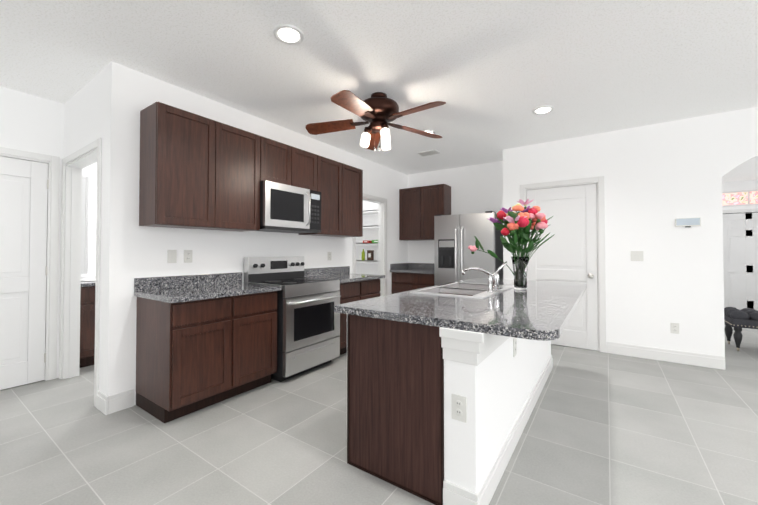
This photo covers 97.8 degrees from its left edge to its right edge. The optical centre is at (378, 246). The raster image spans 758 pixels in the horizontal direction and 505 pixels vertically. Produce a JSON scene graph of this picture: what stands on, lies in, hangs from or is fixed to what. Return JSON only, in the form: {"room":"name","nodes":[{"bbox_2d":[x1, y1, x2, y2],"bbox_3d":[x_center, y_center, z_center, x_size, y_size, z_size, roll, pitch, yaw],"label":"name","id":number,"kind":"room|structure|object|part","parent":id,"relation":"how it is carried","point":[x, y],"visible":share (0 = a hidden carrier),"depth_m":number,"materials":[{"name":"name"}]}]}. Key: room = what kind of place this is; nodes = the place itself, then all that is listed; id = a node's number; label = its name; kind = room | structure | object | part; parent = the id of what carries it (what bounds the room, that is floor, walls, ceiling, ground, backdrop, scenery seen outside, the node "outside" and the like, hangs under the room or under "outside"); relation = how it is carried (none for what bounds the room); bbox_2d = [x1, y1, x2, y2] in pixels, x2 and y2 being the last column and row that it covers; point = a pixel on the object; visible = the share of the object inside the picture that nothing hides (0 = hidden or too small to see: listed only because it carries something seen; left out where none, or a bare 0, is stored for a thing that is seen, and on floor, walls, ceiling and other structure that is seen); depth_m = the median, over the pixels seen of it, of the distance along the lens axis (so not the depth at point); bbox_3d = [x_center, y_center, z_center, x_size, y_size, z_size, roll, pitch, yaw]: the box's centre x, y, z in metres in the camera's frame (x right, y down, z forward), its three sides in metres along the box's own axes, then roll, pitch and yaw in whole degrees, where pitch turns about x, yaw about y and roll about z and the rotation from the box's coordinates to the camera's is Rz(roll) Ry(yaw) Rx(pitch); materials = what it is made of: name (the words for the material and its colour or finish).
{"room":"kitchen","nodes":[
{"label":"kitchen","id":0,"kind":"room"},
{"bbox_2d":[0,86,63,377],"bbox_3d":[-4.840,-0.105,0.873,0.120,2.700,6.120,-1,-1,35],"label":"wall","id":1,"kind":"structure","parent":0,"point":[31,123],"depth_m":3.11,"materials":[{"name":"white paint"}]},
{"bbox_2d":[0,156,48,389],"bbox_3d":[-3.431,0.232,2.846,0.180,2.072,0.818,-1,-1,35],"label":"hall door","id":2,"kind":"structure","parent":1,"relation":"in","point":[24,186],"depth_m":3.04,"materials":[{"name":"white paint"}]},
{"bbox_2d":[62,67,105,391],"bbox_3d":[-2.606,-0.072,2.977,1.170,2.700,0.120,-1,-1,35],"label":"wall","id":3,"kind":"structure","parent":0,"point":[85,115],"depth_m":2.79,"materials":[{"name":"white paint"}]},
{"bbox_2d":[0,138,101,407],"bbox_3d":[-2.967,0.192,2.614,1.222,2.160,1.120,-1,-1,35],"label":"door frame","id":4,"kind":"structure","parent":3,"relation":"attached to","point":[72,271],"depth_m":3.20,"materials":[{"name":"white wood"}]},
{"bbox_3d":[-3.464,0.226,2.865,0.120,2.100,0.850,-1,-1,35],"label":"hall door jamb","id":5,"kind":"part","parent":4,"relation":"part of","materials":[{"name":"white wood"}]},
{"bbox_3d":[-3.407,0.195,2.826,0.015,2.160,0.970,-1,-1,35],"label":"hall door trim","id":6,"kind":"part","parent":4,"relation":"part of","materials":[{"name":"white wood"}]},
{"bbox_3d":[-2.668,0.206,2.932,1.089,2.142,0.015,-1,-1,35],"label":"bathroom door trim","id":7,"kind":"part","parent":4,"relation":"part of","materials":[{"name":"white wood"}]},
{"bbox_2d":[97,391,107,414],"bbox_3d":[-2.135,1.204,2.548,0.202,0.135,0.014,-1,-1,35],"label":"baseboard","id":8,"kind":"structure","parent":3,"relation":"attached to","point":[102,402],"depth_m":2.52,"materials":[{"name":"white wood"}]},
{"bbox_2d":[81,162,96,276],"bbox_3d":[-4.012,-0.034,5.439,0.120,2.700,2.580,-1,-1,35],"label":"wall","id":9,"kind":"structure","parent":0,"point":[90,171],"depth_m":4.93,"materials":[{"name":"white paint"}]},
{"bbox_2d":[102,61,407,404],"bbox_3d":[-0.804,-0.050,4.455,0.120,2.700,4.600,-1,-1,35],"label":"wall","id":10,"kind":"structure","parent":0,"point":[133,249],"depth_m":2.80,"materials":[{"name":"white paint"}]},
{"bbox_2d":[108,389,133,413],"bbox_3d":[-2.006,1.204,2.570,0.014,0.135,0.165,-1,-1,35],"label":"baseboard","id":11,"kind":"structure","parent":10,"relation":"attached to","point":[121,401],"depth_m":2.57,"materials":[{"name":"white wood"}]},
{"bbox_2d":[167,250,176,262],"bbox_3d":[-1.805,0.086,2.883,0.011,0.116,0.072,-1,-1,35],"label":"electrical outlet","id":12,"kind":"object","parent":10,"relation":"attached to","point":[171,256],"visible":1,"depth_m":2.88,"materials":[{"name":"white plastic"}]},
{"bbox_2d":[184,250,191,262],"bbox_3d":[-1.729,0.088,2.995,0.010,0.116,0.072,-1,-1,35],"label":"electrical outlet","id":13,"kind":"object","parent":10,"relation":"attached to","point":[187,256],"visible":1,"depth_m":2.99,"materials":[{"name":"white plastic"}]},
{"bbox_2d":[139,102,259,231],"bbox_3d":[-1.559,-0.632,2.974,0.323,0.940,0.910,-1,-1,35],"label":"upper cabinet","id":14,"kind":"object","parent":10,"relation":"attached to","point":[199,172],"visible":1,"depth_m":2.75,"materials":[{"name":"brown wood"}]},
{"bbox_2d":[260,136,316,190],"bbox_3d":[-1.080,-0.867,3.673,0.323,0.450,0.776,-1,-1,35],"label":"upper cabinet","id":15,"kind":"object","parent":10,"relation":"attached to","point":[281,163],"visible":0.65,"depth_m":3.54,"materials":[{"name":"brown wood"}]},
{"bbox_2d":[259,180,320,233],"bbox_3d":[-1.024,-0.404,3.628,0.459,0.473,0.770,-1,-1,35],"label":"microwave","id":16,"kind":"object","parent":15,"relation":"attached to","point":[284,208],"visible":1,"depth_m":3.47,"materials":[{"name":"grey metal"}]},
{"bbox_2d":[299,155,362,236],"bbox_3d":[-0.609,-0.611,4.353,0.323,0.940,0.880,-1,-1,35],"label":"upper cabinet","id":17,"kind":"object","parent":10,"relation":"attached to","point":[339,186],"visible":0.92,"depth_m":4.23,"materials":[{"name":"brown wood"}]},
{"bbox_2d":[352,193,386,295],"bbox_3d":[-0.176,0.243,5.347,0.136,2.142,0.934,-1,-1,35],"label":"door frame","id":18,"kind":"structure","parent":10,"relation":"attached to","point":[381,237],"depth_m":5.66,"materials":[{"name":"white wood"}]},
{"bbox_3d":[-0.126,0.243,5.313,0.015,2.142,0.934,-1,-1,35],"label":"pantry door trim","id":19,"kind":"part","parent":18,"relation":"part of","materials":[{"name":"white wood"}]},
{"bbox_2d":[0,322,757,504],"bbox_3d":[0.452,1.316,3.507,13.000,0.060,16.500,-1,-1,35],"label":"floor","id":20,"kind":"structure","parent":0,"point":[601,428],"depth_m":2.11,"materials":[{"name":"tile"}]},
{"bbox_2d":[79,175,95,367],"bbox_3d":[-3.513,0.269,4.030,1.215,2.050,0.585,-1,-1,35],"label":"bathroom vanity","id":21,"kind":"object","parent":20,"relation":"on","point":[87,325],"visible":0.19,"depth_m":3.54,"materials":[{"name":"brown wood"}]},
{"bbox_2d":[81,271,95,280],"bbox_3d":[-3.299,0.316,3.895,0.400,0.162,0.444,-1,-1,35],"label":"faucet","id":22,"kind":"object","parent":21,"relation":"on","point":[88,271],"depth_m":3.81,"materials":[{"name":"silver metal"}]},
{"bbox_2d":[136,291,276,422],"bbox_3d":[-1.447,0.839,2.868,0.603,0.874,0.920,-1,-1,35],"label":"base cabinet","id":23,"kind":"object","parent":20,"relation":"on","point":[193,356],"visible":0.98,"depth_m":2.56,"materials":[{"name":"brown wood"}]},
{"bbox_2d":[134,272,281,302],"bbox_3d":[-1.433,0.329,2.857,0.648,0.145,0.945,-1,-1,35],"label":"countertop","id":24,"kind":"structure","parent":23,"relation":"on","point":[176,289],"depth_m":2.79,"materials":[{"name":"stone"}]},
{"bbox_2d":[244,256,340,381],"bbox_3d":[-0.891,0.699,3.531,0.712,1.175,0.760,-1,-1,35],"label":"range","id":25,"kind":"object","parent":20,"relation":"on","point":[308,328],"visible":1,"depth_m":3.36,"materials":[{"name":"grey metal"}]},
{"bbox_2d":[339,279,379,354],"bbox_3d":[-0.476,0.861,4.276,0.603,0.874,0.900,-1,-1,35],"label":"base cabinet","id":26,"kind":"object","parent":20,"relation":"on","point":[357,291],"visible":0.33,"depth_m":3.99,"materials":[{"name":"brown wood"}]},
{"bbox_2d":[304,266,384,282],"bbox_3d":[-0.448,0.351,4.285,0.648,0.145,0.945,-1,-1,35],"label":"countertop","id":27,"kind":"structure","parent":26,"relation":"on","point":[343,274],"depth_m":4.30,"materials":[{"name":"stone"}]},
{"bbox_2d":[392,272,434,293],"bbox_3d":[0.746,0.884,5.797,0.887,0.874,0.603,-1,-1,35],"label":"base cabinet","id":28,"kind":"object","parent":20,"relation":"on","point":[402,282],"visible":0.31,"depth_m":5.59,"materials":[{"name":"brown wood"}]},
{"bbox_2d":[390,263,433,273],"bbox_3d":[0.736,0.374,5.785,0.892,0.145,0.648,-1,-1,35],"label":"countertop","id":29,"kind":"structure","parent":28,"relation":"on","point":[425,268],"depth_m":5.95,"materials":[{"name":"stone"}]},
{"bbox_2d":[334,309,552,504],"bbox_3d":[0.791,0.837,2.725,0.909,0.874,2.504,-1,-1,35],"label":"kitchen island","id":30,"kind":"object","parent":20,"relation":"on","point":[446,382],"depth_m":1.71,"materials":[{"name":"brown wood"}]},
{"bbox_2d":[334,279,513,320],"bbox_3d":[0.700,0.381,2.801,0.625,0.040,2.494,-1,-1,35],"label":"island countertop","id":31,"kind":"structure","parent":30,"relation":"on","point":[409,306],"depth_m":1.95,"materials":[{"name":"grey stone"}]},
{"bbox_2d":[410,281,513,296],"bbox_3d":[0.739,0.448,2.770,0.561,0.194,0.945,-1,-1,35],"label":"sink","id":32,"kind":"object","parent":31,"relation":"in","point":[458,288],"depth_m":2.81,"materials":[{"name":"silver metal"}]},
{"bbox_2d":[462,267,501,292],"bbox_3d":[0.824,0.256,2.671,0.271,0.188,0.293,-1,-1,35],"label":"faucet","id":33,"kind":"object","parent":31,"relation":"on","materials":[{"name":"silver metal"}]},
{"bbox_2d":[468,199,554,289],"bbox_3d":[1.134,-0.021,2.823,0.664,0.763,0.543,-1,-1,35],"label":"flower vase","id":34,"kind":"object","parent":31,"relation":"on","point":[520,226],"visible":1,"depth_m":2.72,"materials":[{"name":"clear glass"}]},
{"bbox_3d":[1.187,0.222,2.775,0.144,0.275,0.144,-1,-1,35],"label":"glass","id":35,"kind":"part","parent":34,"relation":"part of","materials":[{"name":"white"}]},
{"bbox_2d":[451,394,466,422],"bbox_3d":[0.374,0.756,1.546,0.072,0.116,0.010,-1,-1,35],"label":"outlet","id":36,"kind":"object","parent":30,"relation":"attached to","point":[458,401],"depth_m":1.54,"materials":[{"name":"white plastic"}]},
{"bbox_2d":[430,281,585,344],"bbox_3d":[1.179,0.376,2.471,0.540,0.040,2.494,-1,-1,35],"label":"island countertop","id":37,"kind":"structure","parent":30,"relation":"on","point":[540,312],"depth_m":1.75,"materials":[{"name":"grey stone"}]},
{"bbox_2d":[513,337,516,356],"bbox_3d":[0.878,0.645,2.130,0.010,0.116,0.072,-1,-1,35],"label":"outlet","id":38,"kind":"object","parent":30,"relation":"attached to","point":[514,339],"depth_m":2.11,"materials":[{"name":"white plastic"}]},
{"bbox_2d":[434,211,502,284],"bbox_3d":[1.428,0.407,5.166,0.910,1.808,0.823,-1,-1,35],"label":"fridge","id":39,"kind":"object","parent":20,"relation":"on","point":[454,239],"visible":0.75,"depth_m":4.88,"materials":[{"name":"grey metal"}]},
{"bbox_2d":[724,307,757,350],"bbox_3d":[5.049,1.042,3.925,1.314,0.500,0.516,-1,-1,35],"label":"bench","id":40,"kind":"object","parent":20,"relation":"on","point":[738,320],"visible":0.9,"depth_m":4.08,"materials":[{"name":"fabric"}]},
{"bbox_2d":[0,0,757,182],"bbox_3d":[0.452,-1.444,3.550,13.000,0.060,16.500,-1,-1,35],"label":"ceiling","id":41,"kind":"structure","parent":0,"point":[493,74],"depth_m":2.54,"materials":[{"name":"white paint"}]},
{"bbox_2d":[273,24,303,44],"bbox_3d":[-0.609,-1.427,2.232,0.200,0.014,0.200,-1,-1,35],"label":"recessed light","id":42,"kind":"object","parent":41,"relation":"in","point":[288,34],"visible":0.98,"depth_m":2.21,"materials":[{"name":"white"}]},
{"bbox_2d":[306,90,445,150],"bbox_3d":[0.003,-1.156,3.071,1.357,0.530,1.352,-1,-1,35],"label":"ceiling fan","id":43,"kind":"object","parent":41,"relation":"hanging from","point":[378,111],"visible":1,"depth_m":3.02,"materials":[{"name":"brown wood"}]},
{"bbox_2d":[421,129,434,135],"bbox_3d":[0.593,-1.399,4.069,0.200,0.014,0.200,-1,-1,35],"label":"recessed light","id":44,"kind":"object","parent":41,"relation":"in","point":[430,131],"visible":0.42,"depth_m":4.00,"materials":[{"name":"white plastic"}]},
{"bbox_2d":[417,150,439,156],"bbox_3d":[0.738,-1.384,4.906,0.300,0.015,0.180,-1,-1,35],"label":"ceiling vent","id":45,"kind":"object","parent":41,"relation":"in","point":[428,153],"visible":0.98,"depth_m":4.89,"materials":[{"name":"white metal"}]},
{"bbox_2d":[532,105,553,114],"bbox_3d":[1.697,-1.409,3.417,0.200,0.014,0.200,-1,-1,35],"label":"recessed light","id":46,"kind":"object","parent":41,"relation":"in","point":[541,110],"visible":0.98,"depth_m":3.41,"materials":[{"name":"white plastic"}]},
{"bbox_2d":[356,161,502,274],"bbox_3d":[1.703,-0.032,5.593,5.556,2.700,0.120,-1,-1,35],"label":"wall","id":47,"kind":"structure","parent":0,"point":[478,188],"depth_m":5.80,"materials":[{"name":"white paint"}]},
{"bbox_2d":[399,184,450,240],"bbox_3d":[0.822,-0.587,5.938,0.877,0.940,0.323,-1,-1,35],"label":"upper cabinet","id":48,"kind":"object","parent":47,"relation":"attached to","point":[420,208],"visible":0.94,"depth_m":5.80,"materials":[{"name":"brown wood"}]},
{"bbox_2d":[503,107,757,356],"bbox_3d":[3.911,-0.067,3.343,5.094,2.700,0.120,-1,-1,35],"label":"wall","id":49,"kind":"structure","parent":0,"point":[659,178],"depth_m":3.76,"materials":[{"name":"white paint"}]},
{"bbox_2d":[526,184,597,350],"bbox_3d":[2.382,0.255,4.346,0.818,2.072,0.180,-1,-1,35],"label":"closet door","id":50,"kind":"structure","parent":49,"relation":"in","point":[567,252],"depth_m":4.25,"materials":[{"name":"white paint"}]},
{"bbox_2d":[520,176,605,352],"bbox_3d":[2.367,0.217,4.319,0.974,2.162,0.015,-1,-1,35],"label":"door frame","id":51,"kind":"structure","parent":49,"relation":"attached to","point":[601,200],"depth_m":4.06,"materials":[{"name":"white wood"}]},
{"bbox_2d":[631,251,642,260],"bbox_3d":[3.022,0.111,3.872,0.118,0.116,0.011,-1,-1,35],"label":"light switch","id":52,"kind":"object","parent":49,"relation":"attached to","point":[636,255],"visible":1,"depth_m":3.87,"materials":[{"name":"white plastic"}]},
{"bbox_2d":[606,342,724,369],"bbox_3d":[3.190,1.222,3.736,1.021,0.135,0.014,-1,-1,35],"label":"baseboard","id":53,"kind":"structure","parent":49,"relation":"attached to","point":[695,359],"depth_m":3.70,"materials":[{"name":"white wood"}]},
{"bbox_2d":[670,323,678,333],"bbox_3d":[3.291,0.908,3.675,0.072,0.116,0.010,-1,-1,35],"label":"electrical outlet","id":54,"kind":"object","parent":49,"relation":"attached to","point":[675,328],"visible":1,"depth_m":3.67,"materials":[{"name":"white plastic"}]},
{"bbox_2d":[675,217,700,226],"bbox_3d":[3.383,-0.262,3.621,0.205,0.102,0.023,-1,-1,35],"label":"thermostat","id":55,"kind":"object","parent":49,"relation":"attached to","point":[685,222],"visible":1,"depth_m":3.61,"materials":[{"name":"white plastic"}]},
{"bbox_2d":[722,180,757,213],"bbox_3d":[7.377,-0.010,7.026,2.160,2.700,0.120,-1,-1,35],"label":"wall","id":56,"kind":"structure","parent":0,"point":[740,185],"depth_m":6.87,"materials":[{"name":"white paint"}]},
{"bbox_2d":[722,189,757,206],"bbox_3d":[7.637,-1.003,6.830,0.940,0.320,0.092,-1,-1,35],"label":"transom","id":57,"kind":"object","parent":56,"relation":"attached to","point":[740,198],"visible":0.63,"depth_m":6.91,"materials":[{"name":"multicoloured glass"}]},
{"bbox_2d":[723,213,757,310],"bbox_3d":[7.645,0.318,6.827,0.868,2.022,0.180,-1,-1,35],"label":"front door","id":58,"kind":"structure","parent":56,"relation":"in","point":[740,248],"depth_m":6.88,"materials":[{"name":"white paint"}]},
{"bbox_2d":[723,208,757,212],"bbox_3d":[7.613,0.280,6.776,1.024,2.112,0.015,-1,-1,35],"label":"door frame","id":59,"kind":"structure","parent":56,"relation":"attached to","point":[740,210],"depth_m":6.86,"materials":[{"name":"white wood"}]},
{"bbox_3d":[-0.600,-0.026,6.002,1.300,2.700,1.820,-1,-1,35],"label":"wall","id":60,"kind":"structure","parent":0,"visible":0},
{"bbox_2d":[356,210,377,262],"bbox_3d":[-0.143,0.138,6.558,1.173,1.670,0.378,-1,-1,35],"label":"shelf","id":61,"kind":"object","parent":60,"relation":"attached to","point":[367,227],"visible":0.23,"depth_m":6.41,"materials":[{"name":"white wood"}]},
{"bbox_2d":[367,250,373,259],"bbox_3d":[-0.168,0.171,6.466,0.120,0.199,0.062,-1,-1,35],"label":"box","id":62,"kind":"object","parent":61,"relation":"on","point":[370,254],"visible":1,"depth_m":6.44,"materials":[{"name":"brown"}]}
]}

